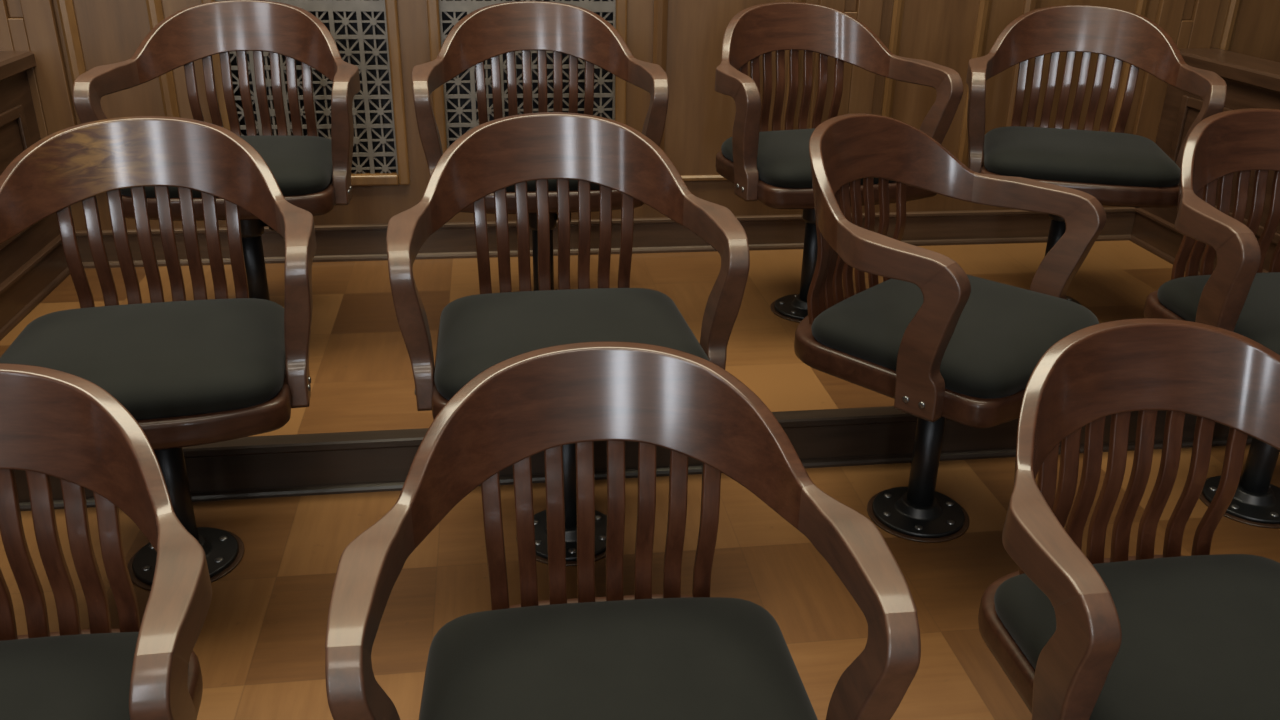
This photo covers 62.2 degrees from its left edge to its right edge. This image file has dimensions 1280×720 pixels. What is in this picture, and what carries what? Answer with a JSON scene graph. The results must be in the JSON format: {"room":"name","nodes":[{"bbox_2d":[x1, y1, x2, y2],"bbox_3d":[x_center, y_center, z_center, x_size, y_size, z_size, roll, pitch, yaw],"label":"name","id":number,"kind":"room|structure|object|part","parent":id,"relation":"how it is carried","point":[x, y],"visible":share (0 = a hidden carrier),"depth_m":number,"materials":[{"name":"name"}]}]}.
{"room":"courtroom","nodes":[
{"label":"courtroom","id":0,"kind":"room"},
{"bbox_2d":[0,71,59,283],"bbox_3d":[-1.497,0.512,1.095,0.120,0.866,4.654,-2,24,-7],"label":"wall","id":1,"kind":"structure","parent":0,"point":[15,90],"depth_m":2.94,"materials":[{"name":"brown wood"}]},
{"bbox_2d":[0,105,32,249],"bbox_3d":[-1.672,-0.406,2.662,0.012,0.318,0.780,-2,24,-7],"label":"trim","id":2,"kind":"structure","parent":1,"relation":"attached to","point":[17,112],"depth_m":2.92,"materials":[{"name":"brown wood"}]},
{"bbox_2d":[0,51,35,80],"bbox_3d":[-1.489,0.094,0.907,0.180,0.050,4.654,-2,24,-7],"label":"trim","id":3,"kind":"structure","parent":1,"relation":"attached to","point":[12,63],"depth_m":2.90,"materials":[{"name":"brown wood"}]},
{"bbox_2d":[0,234,69,340],"bbox_3d":[-1.431,0.730,1.202,0.020,0.382,4.654,-2,24,-7],"label":"baseboard","id":4,"kind":"structure","parent":1,"relation":"attached to","point":[29,285],"depth_m":2.96,"materials":[{"name":"brown wood"}]},
{"bbox_2d":[14,406,1252,510],"bbox_3d":[0.148,0.194,2.430,3.510,0.128,0.046,-2,24,-7],"label":"step riser","id":5,"kind":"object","parent":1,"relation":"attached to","point":[252,467],"depth_m":2.34,"materials":[{"name":"brown wood"}]},
{"bbox_2d":[0,240,1279,719],"bbox_3d":[0.289,0.738,1.518,3.710,0.367,4.754,-2,24,-7],"label":"floor","id":6,"kind":"structure","parent":0,"point":[259,648],"depth_m":2.21,"materials":[{"name":"brown wood"}]},
{"bbox_2d":[0,363,211,719],"bbox_3d":[-0.795,0.485,1.247,0.624,0.813,0.545,-3,24,-9],"label":"swivel armchair","id":7,"kind":"object","parent":6,"relation":"on","point":[64,426],"visible":1,"depth_m":1.31,"materials":[{"name":"brown wood"}]},
{"bbox_3d":[-0.820,0.129,1.276,0.520,0.187,0.197,-3,24,-9],"label":"crest rail","id":8,"kind":"part","parent":7,"relation":"part of","materials":[{"name":"brown wood"}]},
{"bbox_2d":[0,632,188,719],"bbox_3d":[-0.787,0.456,1.185,0.488,0.072,0.437,-3,24,-9],"label":"seat cushion","id":9,"kind":"object","parent":7,"relation":"on","point":[80,676],"depth_m":1.27,"materials":[{"name":"black fabric"}]},
{"bbox_3d":[-0.792,0.499,1.234,0.502,0.055,0.510,-3,24,-9],"label":"seat frame","id":10,"kind":"part","parent":7,"relation":"part of","materials":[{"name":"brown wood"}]},
{"bbox_3d":[-0.513,0.376,1.196,0.073,0.312,0.274,-3,24,-9],"label":"arm","id":11,"kind":"part","parent":7,"relation":"part of","materials":[{"name":"brown wood"}]},
{"bbox_2d":[0,116,315,590],"bbox_3d":[-0.893,0.015,1.949,0.624,0.813,0.545,-5,25,-13],"label":"swivel armchair","id":12,"kind":"object","parent":6,"relation":"on","point":[201,370],"visible":0.94,"depth_m":1.95,"materials":[{"name":"brown wood"}]},
{"bbox_2d":[0,298,285,419],"bbox_3d":[-0.882,-0.015,1.888,0.488,0.072,0.437,-5,25,-13],"label":"seat cushion","id":13,"kind":"object","parent":12,"relation":"on","point":[209,359],"depth_m":1.80,"materials":[{"name":"black fabric"}]},
{"bbox_3d":[-0.929,-0.341,1.976,0.520,0.187,0.197,-5,25,-13],"label":"crest rail","id":14,"kind":"part","parent":12,"relation":"part of","materials":[{"name":"brown wood"}]},
{"bbox_3d":[-0.893,0.266,2.040,0.056,0.257,0.056,-5,25,-13],"label":"pedestal post","id":15,"kind":"part","parent":12,"relation":"part of","materials":[{"name":"black metal"}]},
{"bbox_3d":[-0.889,0.028,1.937,0.502,0.055,0.510,-5,25,-13],"label":"seat frame","id":16,"kind":"part","parent":12,"relation":"part of","materials":[{"name":"brown wood"}]},
{"bbox_3d":[-0.612,-0.102,1.915,0.073,0.312,0.274,-5,25,-13],"label":"arm","id":17,"kind":"part","parent":12,"relation":"part of","materials":[{"name":"brown wood"}]},
{"bbox_2d":[73,0,359,300],"bbox_3d":[-1.008,-0.464,2.702,0.624,0.813,0.545,-2,24,-6],"label":"swivel armchair","id":18,"kind":"object","parent":6,"relation":"on","point":[312,172],"visible":0.72,"depth_m":2.73,"materials":[{"name":"brown wood"}]},
{"bbox_3d":[-1.275,-0.550,2.577,0.073,0.312,0.274,-2,24,-6],"label":"arm","id":19,"kind":"part","parent":18,"relation":"part of","materials":[{"name":"brown wood"}]},
{"bbox_2d":[121,135,332,197],"bbox_3d":[-1.003,-0.493,2.640,0.488,0.072,0.437,-2,24,-6],"label":"seat cushion","id":20,"kind":"object","parent":18,"relation":"on","point":[301,166],"depth_m":2.53,"materials":[{"name":"black fabric"}]},
{"bbox_3d":[-1.007,-0.450,2.689,0.502,0.055,0.510,-2,24,-6],"label":"seat frame","id":21,"kind":"part","parent":18,"relation":"part of","materials":[{"name":"brown wood"}]},
{"bbox_3d":[-1.022,-0.820,2.732,0.520,0.187,0.197,-2,24,-6],"label":"crest rail","id":22,"kind":"part","parent":18,"relation":"part of","materials":[{"name":"brown wood"}]},
{"bbox_3d":[-1.011,-0.212,2.793,0.056,0.257,0.056,-2,24,-6],"label":"pedestal post","id":23,"kind":"part","parent":18,"relation":"part of","materials":[{"name":"black metal"}]},
{"bbox_3d":[-0.952,-0.352,2.736,0.040,0.037,0.038,-2,24,-6],"label":"tension knob","id":24,"kind":"part","parent":18,"relation":"part of","materials":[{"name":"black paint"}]},
{"bbox_3d":[-0.727,-0.566,2.635,0.073,0.312,0.274,-2,24,-6],"label":"arm","id":25,"kind":"part","parent":18,"relation":"part of","materials":[{"name":"brown wood"}]},
{"bbox_2d":[412,1,668,290],"bbox_3d":[-0.261,-0.494,2.800,0.624,0.813,0.545,-2,24,-8],"label":"swivel armchair","id":26,"kind":"object","parent":6,"relation":"on","point":[491,31],"visible":0.48,"depth_m":2.85,"materials":[{"name":"brown wood"}]},
{"bbox_3d":[-0.525,-0.576,2.667,0.073,0.312,0.274,-2,24,-8],"label":"arm","id":27,"kind":"part","parent":26,"relation":"part of","materials":[{"name":"brown wood"}]},
{"bbox_3d":[-0.281,-0.850,2.829,0.520,0.187,0.197,-2,24,-8],"label":"crest rail","id":28,"kind":"part","parent":26,"relation":"part of","materials":[{"name":"brown wood"}]},
{"bbox_3d":[-0.263,-0.242,2.890,0.056,0.257,0.056,-2,24,-8],"label":"pedestal post","id":29,"kind":"part","parent":26,"relation":"part of","materials":[{"name":"black metal"}]},
{"bbox_3d":[-0.259,-0.480,2.787,0.502,0.055,0.510,-2,24,-8],"label":"seat frame","id":30,"kind":"part","parent":26,"relation":"part of","materials":[{"name":"brown wood"}]},
{"bbox_2d":[506,179,598,191],"bbox_3d":[-0.254,-0.523,2.738,0.488,0.072,0.437,-2,24,-8],"label":"seat cushion","id":31,"kind":"object","parent":26,"relation":"on","point":[552,183],"depth_m":2.55,"materials":[{"name":"black fabric"}]},
{"bbox_3d":[0.021,-0.600,2.742,0.073,0.312,0.274,-2,24,-8],"label":"arm","id":32,"kind":"part","parent":26,"relation":"part of","materials":[{"name":"brown wood"}]},
{"bbox_2d":[386,112,749,565],"bbox_3d":[-0.144,-0.016,2.047,0.624,0.813,0.545,-3,24,-9],"label":"swivel armchair","id":33,"kind":"object","parent":6,"relation":"on","point":[476,333],"visible":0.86,"depth_m":2.06,"materials":[{"name":"brown wood"}]},
{"bbox_3d":[-0.406,-0.096,1.909,0.073,0.312,0.274,-3,24,-9],"label":"arm","id":34,"kind":"part","parent":33,"relation":"part of","materials":[{"name":"brown wood"}]},
{"bbox_3d":[-0.141,-0.002,2.035,0.502,0.055,0.510,-3,24,-9],"label":"seat frame","id":35,"kind":"part","parent":33,"relation":"part of","materials":[{"name":"brown wood"}]},
{"bbox_3d":[-0.167,-0.372,2.076,0.520,0.187,0.197,-3,24,-9],"label":"crest rail","id":36,"kind":"part","parent":33,"relation":"part of","materials":[{"name":"brown wood"}]},
{"bbox_3d":[-0.145,0.236,2.138,0.056,0.257,0.056,-3,24,-9],"label":"pedestal post","id":37,"kind":"part","parent":33,"relation":"part of","materials":[{"name":"black metal"}]},
{"bbox_2d":[434,288,708,399],"bbox_3d":[-0.136,-0.045,1.986,0.488,0.072,0.437,-3,24,-9],"label":"seat cushion","id":38,"kind":"object","parent":33,"relation":"on","point":[476,333],"depth_m":1.95,"materials":[{"name":"black fabric"}]},
{"bbox_3d":[0.138,-0.124,1.995,0.073,0.312,0.274,-3,24,-9],"label":"arm","id":39,"kind":"part","parent":33,"relation":"part of","materials":[{"name":"brown wood"}]},
{"bbox_2d":[325,341,920,719],"bbox_3d":[-0.032,0.456,1.343,0.624,0.813,0.545,-2,24,-6],"label":"swivel armchair","id":40,"kind":"object","parent":6,"relation":"on","point":[643,655],"visible":1,"depth_m":1.36,"materials":[{"name":"brown wood"}]},
{"bbox_3d":[-0.298,0.371,1.216,0.073,0.312,0.274,-2,24,-6],"label":"arm","id":41,"kind":"part","parent":40,"relation":"part of","materials":[{"name":"brown wood"}]},
{"bbox_3d":[-0.030,0.470,1.330,0.502,0.055,0.510,-2,24,-6],"label":"seat frame","id":42,"kind":"part","parent":40,"relation":"part of","materials":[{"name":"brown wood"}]},
{"bbox_3d":[-0.047,0.100,1.372,0.520,0.187,0.197,-2,24,-6],"label":"crest rail","id":43,"kind":"part","parent":40,"relation":"part of","materials":[{"name":"brown wood"}]},
{"bbox_2d":[419,597,817,719],"bbox_3d":[-0.026,0.427,1.280,0.488,0.072,0.437,-2,24,-6],"label":"seat cushion","id":44,"kind":"object","parent":40,"relation":"on","point":[692,658],"depth_m":1.31,"materials":[{"name":"black fabric"}]},
{"bbox_3d":[0.249,0.353,1.278,0.073,0.312,0.274,-2,24,-6],"label":"arm","id":45,"kind":"part","parent":40,"relation":"part of","materials":[{"name":"brown wood"}]},
{"bbox_2d":[715,2,962,322],"bbox_3d":[0.483,-0.523,2.897,0.624,0.813,0.545,-7,25,-17],"label":"swivel armchair","id":46,"kind":"object","parent":6,"relation":"on","point":[772,168],"visible":0.74,"depth_m":2.90,"materials":[{"name":"brown wood"}]},
{"bbox_3d":[0.240,-0.586,2.721,0.073,0.312,0.274,-7,25,-17],"label":"arm","id":47,"kind":"part","parent":46,"relation":"part of","materials":[{"name":"brown wood"}]},
{"bbox_3d":[0.432,-0.877,2.919,0.520,0.187,0.197,-7,25,-17],"label":"crest rail","id":48,"kind":"part","parent":46,"relation":"part of","materials":[{"name":"brown wood"}]},
{"bbox_2d":[721,128,895,188],"bbox_3d":[0.498,-0.553,2.837,0.488,0.072,0.437,-7,25,-17],"label":"seat cushion","id":49,"kind":"object","parent":46,"relation":"on","point":[781,158],"depth_m":2.68,"materials":[{"name":"black fabric"}]},
{"bbox_3d":[0.485,-0.272,2.988,0.056,0.257,0.056,-7,25,-17],"label":"pedestal post","id":50,"kind":"part","parent":46,"relation":"part of","materials":[{"name":"black metal"}]},
{"bbox_3d":[0.488,-0.510,2.885,0.502,0.055,0.510,-7,25,-17],"label":"seat frame","id":51,"kind":"part","parent":46,"relation":"part of","materials":[{"name":"brown wood"}]},
{"bbox_3d":[0.761,-0.651,2.886,0.073,0.312,0.274,-7,25,-17],"label":"arm","id":52,"kind":"part","parent":46,"relation":"part of","materials":[{"name":"brown wood"}]},
{"bbox_2d":[794,114,1105,542],"bbox_3d":[0.592,-0.043,2.139,0.545,0.813,0.624,22,31,38],"label":"swivel armchair","id":53,"kind":"object","parent":6,"relation":"on","point":[939,340],"visible":0.95,"depth_m":2.06,"materials":[{"name":"brown wood"}]},
{"bbox_3d":[0.470,-0.380,2.120,0.197,0.187,0.520,22,31,38],"label":"crest rail","id":54,"kind":"part","parent":53,"relation":"part of","materials":[{"name":"brown wood"}]},
{"bbox_3d":[0.441,-0.064,1.873,0.274,0.312,0.073,22,31,38],"label":"arm","id":55,"kind":"part","parent":53,"relation":"part of","materials":[{"name":"brown wood"}]},
{"bbox_3d":[0.605,-0.032,2.132,0.510,0.055,0.502,22,31,38],"label":"seat frame","id":56,"kind":"part","parent":53,"relation":"part of","materials":[{"name":"brown wood"}]},
{"bbox_3d":[0.602,0.206,2.236,0.056,0.257,0.056,22,31,38],"label":"pedestal post","id":57,"kind":"part","parent":53,"relation":"part of","materials":[{"name":"black metal"}]},
{"bbox_2d":[811,274,1098,398],"bbox_3d":[0.626,-0.078,2.090,0.437,0.072,0.488,22,31,38],"label":"seat cushion","id":58,"kind":"object","parent":53,"relation":"on","point":[1002,331],"depth_m":1.99,"materials":[{"name":"black fabric"}]},
{"bbox_3d":[0.819,-0.223,2.242,0.274,0.312,0.073,22,31,38],"label":"arm","id":59,"kind":"part","parent":53,"relation":"part of","materials":[{"name":"brown wood"}]},
{"bbox_2d":[966,5,1226,305],"bbox_3d":[1.199,-0.537,2.957,0.624,0.813,0.545,7,25,13],"label":"swivel armchair","id":60,"kind":"object","parent":6,"relation":"on","point":[1117,168],"visible":0.83,"depth_m":2.93,"materials":[{"name":"brown wood"}]},
{"bbox_3d":[0.922,-0.664,2.923,0.073,0.312,0.274,7,25,13],"label":"arm","id":61,"kind":"part","parent":60,"relation":"part of","materials":[{"name":"brown wood"}]},
{"bbox_3d":[1.190,-0.285,3.048,0.056,0.257,0.056,7,25,13],"label":"pedestal post","id":62,"kind":"part","parent":60,"relation":"part of","materials":[{"name":"black metal"}]},
{"bbox_3d":[1.195,-0.524,2.945,0.502,0.055,0.510,7,25,13],"label":"seat frame","id":63,"kind":"part","parent":60,"relation":"part of","materials":[{"name":"brown wood"}]},
{"bbox_2d":[983,126,1180,186],"bbox_3d":[1.189,-0.567,2.896,0.488,0.072,0.437,7,25,13],"label":"seat cushion","id":64,"kind":"object","parent":60,"relation":"on","point":[1056,156],"depth_m":2.75,"materials":[{"name":"black fabric"}]},
{"bbox_3d":[1.247,-0.891,2.984,0.520,0.187,0.197,7,25,13],"label":"crest rail","id":65,"kind":"part","parent":60,"relation":"part of","materials":[{"name":"brown wood"}]},
{"bbox_3d":[1.456,-0.600,2.802,0.073,0.312,0.274,7,25,13],"label":"arm","id":66,"kind":"part","parent":60,"relation":"part of","materials":[{"name":"brown wood"}]},
{"bbox_2d":[978,318,1279,719],"bbox_3d":[0.755,0.421,1.455,0.624,0.813,0.545,-3,24,-9],"label":"swivel armchair","id":67,"kind":"object","parent":6,"relation":"on","point":[1171,635],"visible":1,"depth_m":1.48,"materials":[{"name":"brown wood"}]},
{"bbox_3d":[0.493,0.340,1.317,0.073,0.312,0.274,-3,24,-9],"label":"arm","id":68,"kind":"part","parent":67,"relation":"part of","materials":[{"name":"brown wood"}]},
{"bbox_3d":[0.758,0.434,1.442,0.502,0.055,0.510,-3,24,-9],"label":"seat frame","id":69,"kind":"part","parent":67,"relation":"part of","materials":[{"name":"brown wood"}]},
{"bbox_2d":[994,554,1279,719],"bbox_3d":[0.763,0.391,1.393,0.488,0.072,0.437,-3,24,-9],"label":"seat cushion","id":70,"kind":"object","parent":67,"relation":"on","point":[1201,633],"depth_m":1.40,"materials":[{"name":"black fabric"}]},
{"bbox_3d":[0.732,0.065,1.483,0.520,0.187,0.197,-3,24,-9],"label":"crest rail","id":71,"kind":"part","parent":67,"relation":"part of","materials":[{"name":"brown wood"}]},
{"bbox_2d":[1144,108,1279,527],"bbox_3d":[1.362,-0.064,2.217,0.624,0.813,0.545,-2,24,-7],"label":"swivel armchair","id":72,"kind":"object","parent":6,"relation":"on","point":[1237,297],"visible":0.84,"depth_m":2.26,"materials":[{"name":"brown wood"}]},
{"bbox_3d":[1.364,-0.050,2.204,0.502,0.055,0.510,-2,24,-7],"label":"seat frame","id":73,"kind":"part","parent":72,"relation":"part of","materials":[{"name":"brown wood"}]},
{"bbox_3d":[1.098,-0.147,2.086,0.073,0.312,0.274,-2,24,-7],"label":"arm","id":74,"kind":"part","parent":72,"relation":"part of","materials":[{"name":"brown wood"}]},
{"bbox_2d":[1157,272,1279,354],"bbox_3d":[1.369,-0.093,2.155,0.488,0.072,0.437,-2,24,-7],"label":"seat cushion","id":75,"kind":"object","parent":72,"relation":"on","point":[1258,320],"depth_m":2.17,"materials":[{"name":"black fabric"}]},
{"bbox_3d":[1.344,-0.420,2.246,0.520,0.187,0.197,-2,24,-7],"label":"crest rail","id":76,"kind":"part","parent":72,"relation":"part of","materials":[{"name":"brown wood"}]},
{"bbox_3d":[1.360,0.188,2.308,0.056,0.257,0.056,-2,24,-7],"label":"pedestal post","id":77,"kind":"part","parent":72,"relation":"part of","materials":[{"name":"black metal"}]},
{"bbox_2d":[52,0,1279,230],"bbox_3d":[0.029,-2.055,2.807,6.500,4.200,0.120,-2,24,-7],"label":"wall","id":78,"kind":"structure","parent":0,"point":[699,118],"depth_m":3.32,"materials":[{"name":"brown wood"}]},
{"bbox_2d":[0,0,76,138],"bbox_3d":[-1.716,-2.188,2.408,0.200,3.690,0.022,-2,24,-7],"label":"wall panel","id":79,"kind":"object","parent":78,"relation":"attached to","point":[25,25],"depth_m":3.00,"materials":[{"name":"brown wood"}]},
{"bbox_2d":[56,0,85,84],"bbox_3d":[-1.585,-2.194,2.427,0.040,3.690,0.018,-2,24,-7],"label":"trim","id":80,"kind":"structure","parent":78,"relation":"attached to","point":[66,9],"depth_m":3.00,"materials":[{"name":"brown wood"}]},
{"bbox_2d":[146,0,179,117],"bbox_3d":[-1.350,-2.204,2.458,0.040,3.690,0.018,-2,24,-7],"label":"trim","id":81,"kind":"structure","parent":78,"relation":"attached to","point":[154,7],"depth_m":3.08,"materials":[{"name":"brown wood"}]},
{"bbox_2d":[201,0,409,185],"bbox_3d":[-0.981,-1.035,3.093,0.543,1.058,0.111,-2,24,-7],"label":"air vent","id":82,"kind":"object","parent":78,"relation":"in","point":[365,33],"visible":0.49,"depth_m":3.19,"materials":[{"name":"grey metal"}]},
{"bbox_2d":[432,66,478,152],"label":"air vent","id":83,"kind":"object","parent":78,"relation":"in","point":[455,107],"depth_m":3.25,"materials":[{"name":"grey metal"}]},
{"bbox_2d":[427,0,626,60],"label":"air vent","id":84,"kind":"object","parent":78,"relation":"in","point":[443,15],"depth_m":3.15,"materials":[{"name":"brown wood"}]},
{"bbox_2d":[75,207,1139,268],"bbox_3d":[-0.012,-0.405,3.467,3.510,0.115,0.020,-2,24,-7],"label":"step riser","id":85,"kind":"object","parent":78,"relation":"attached to","point":[453,240],"depth_m":3.47,"materials":[{"name":"brown wood"}]},
{"bbox_2d":[652,0,667,150],"bbox_3d":[0.085,-2.261,2.646,0.043,3.690,0.018,-2,24,-7],"label":"trim","id":86,"kind":"structure","parent":78,"relation":"attached to","point":[660,7],"depth_m":3.21,"materials":[{"name":"brown wood"}]},
{"bbox_2d":[681,175,727,180],"bbox_3d":[0.845,-0.612,3.505,1.785,0.018,0.014,-2,24,-7],"label":"trim","id":87,"kind":"structure","parent":78,"relation":"attached to","point":[684,177],"depth_m":3.42,"materials":[{"name":"brown wood"}]},
{"bbox_2d":[783,0,805,129],"bbox_3d":[0.508,-2.278,2.701,0.040,3.690,0.018,-2,24,-7],"label":"trim","id":88,"kind":"structure","parent":78,"relation":"attached to","point":[803,1],"depth_m":3.33,"materials":[{"name":"brown wood"}]},
{"bbox_2d":[808,0,883,128],"bbox_3d":[0.669,-2.284,2.720,0.200,3.690,0.022,-2,24,-7],"label":"wall panel","id":89,"kind":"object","parent":78,"relation":"attached to","point":[858,83],"depth_m":3.34,"materials":[{"name":"brown wood"}]},
{"bbox_2d":[881,0,904,117],"bbox_3d":[0.822,-2.291,2.742,0.035,3.690,0.018,-2,24,-7],"label":"trim","id":90,"kind":"structure","parent":78,"relation":"attached to","point":[898,5],"depth_m":3.32,"materials":[{"name":"brown wood"}]},
{"bbox_2d":[957,0,991,166],"bbox_3d":[1.102,-2.302,2.779,0.040,3.690,0.018,-2,24,-7],"label":"trim","id":91,"kind":"structure","parent":78,"relation":"attached to","point":[984,8],"depth_m":3.36,"materials":[{"name":"brown wood"}]},
{"bbox_2d":[1005,0,1040,126],"bbox_3d":[1.256,-2.308,2.799,0.050,3.690,0.018,-2,24,-7],"label":"trim","id":92,"kind":"structure","parent":78,"relation":"attached to","point":[1029,5],"depth_m":3.42,"materials":[{"name":"brown wood"}]},
{"bbox_2d":[1111,0,1149,131],"bbox_3d":[1.627,-2.323,2.847,0.040,3.690,0.018,-2,24,-7],"label":"trim","id":93,"kind":"structure","parent":78,"relation":"attached to","point":[1142,6],"depth_m":3.47,"materials":[{"name":"brown wood"}]},
{"bbox_2d":[1132,0,1220,142],"bbox_3d":[1.781,-2.328,2.866,0.200,3.690,0.022,-2,24,-7],"label":"wall panel","id":94,"kind":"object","parent":78,"relation":"attached to","point":[1190,24],"depth_m":3.43,"materials":[{"name":"brown wood"}]},
{"bbox_2d":[1219,0,1241,50],"bbox_3d":[1.944,-2.336,2.889,0.040,3.690,0.018,-2,24,-7],"label":"trim","id":95,"kind":"structure","parent":78,"relation":"attached to","point":[1233,11],"depth_m":3.44,"materials":[{"name":"brown wood"}]},
{"bbox_2d":[1140,79,1279,270],"bbox_3d":[2.100,0.367,1.565,0.120,0.866,4.654,-2,24,-7],"label":"wall","id":96,"kind":"structure","parent":0,"point":[1239,96],"depth_m":3.20,"materials":[{"name":"brown wood"}]},
{"bbox_2d":[1129,207,1268,275],"bbox_3d":[2.026,0.591,1.655,0.020,0.382,4.654,-2,24,-7],"label":"baseboard","id":97,"kind":"structure","parent":96,"relation":"attached to","point":[1156,235],"depth_m":3.56,"materials":[{"name":"brown wood"}]},
{"bbox_2d":[1169,95,1279,244],"bbox_3d":[1.794,-0.545,3.115,0.012,0.318,0.780,-2,24,-7],"label":"trim","id":98,"kind":"structure","parent":96,"relation":"attached to","point":[1187,101],"depth_m":3.40,"materials":[{"name":"brown wood"}]},
{"bbox_2d":[1179,48,1279,93],"bbox_3d":[2.108,-0.050,1.378,0.180,0.050,4.654,-2,24,-7],"label":"trim","id":99,"kind":"structure","parent":96,"relation":"attached to","point":[1256,72],"depth_m":3.18,"materials":[{"name":"brown wood"}]}
]}

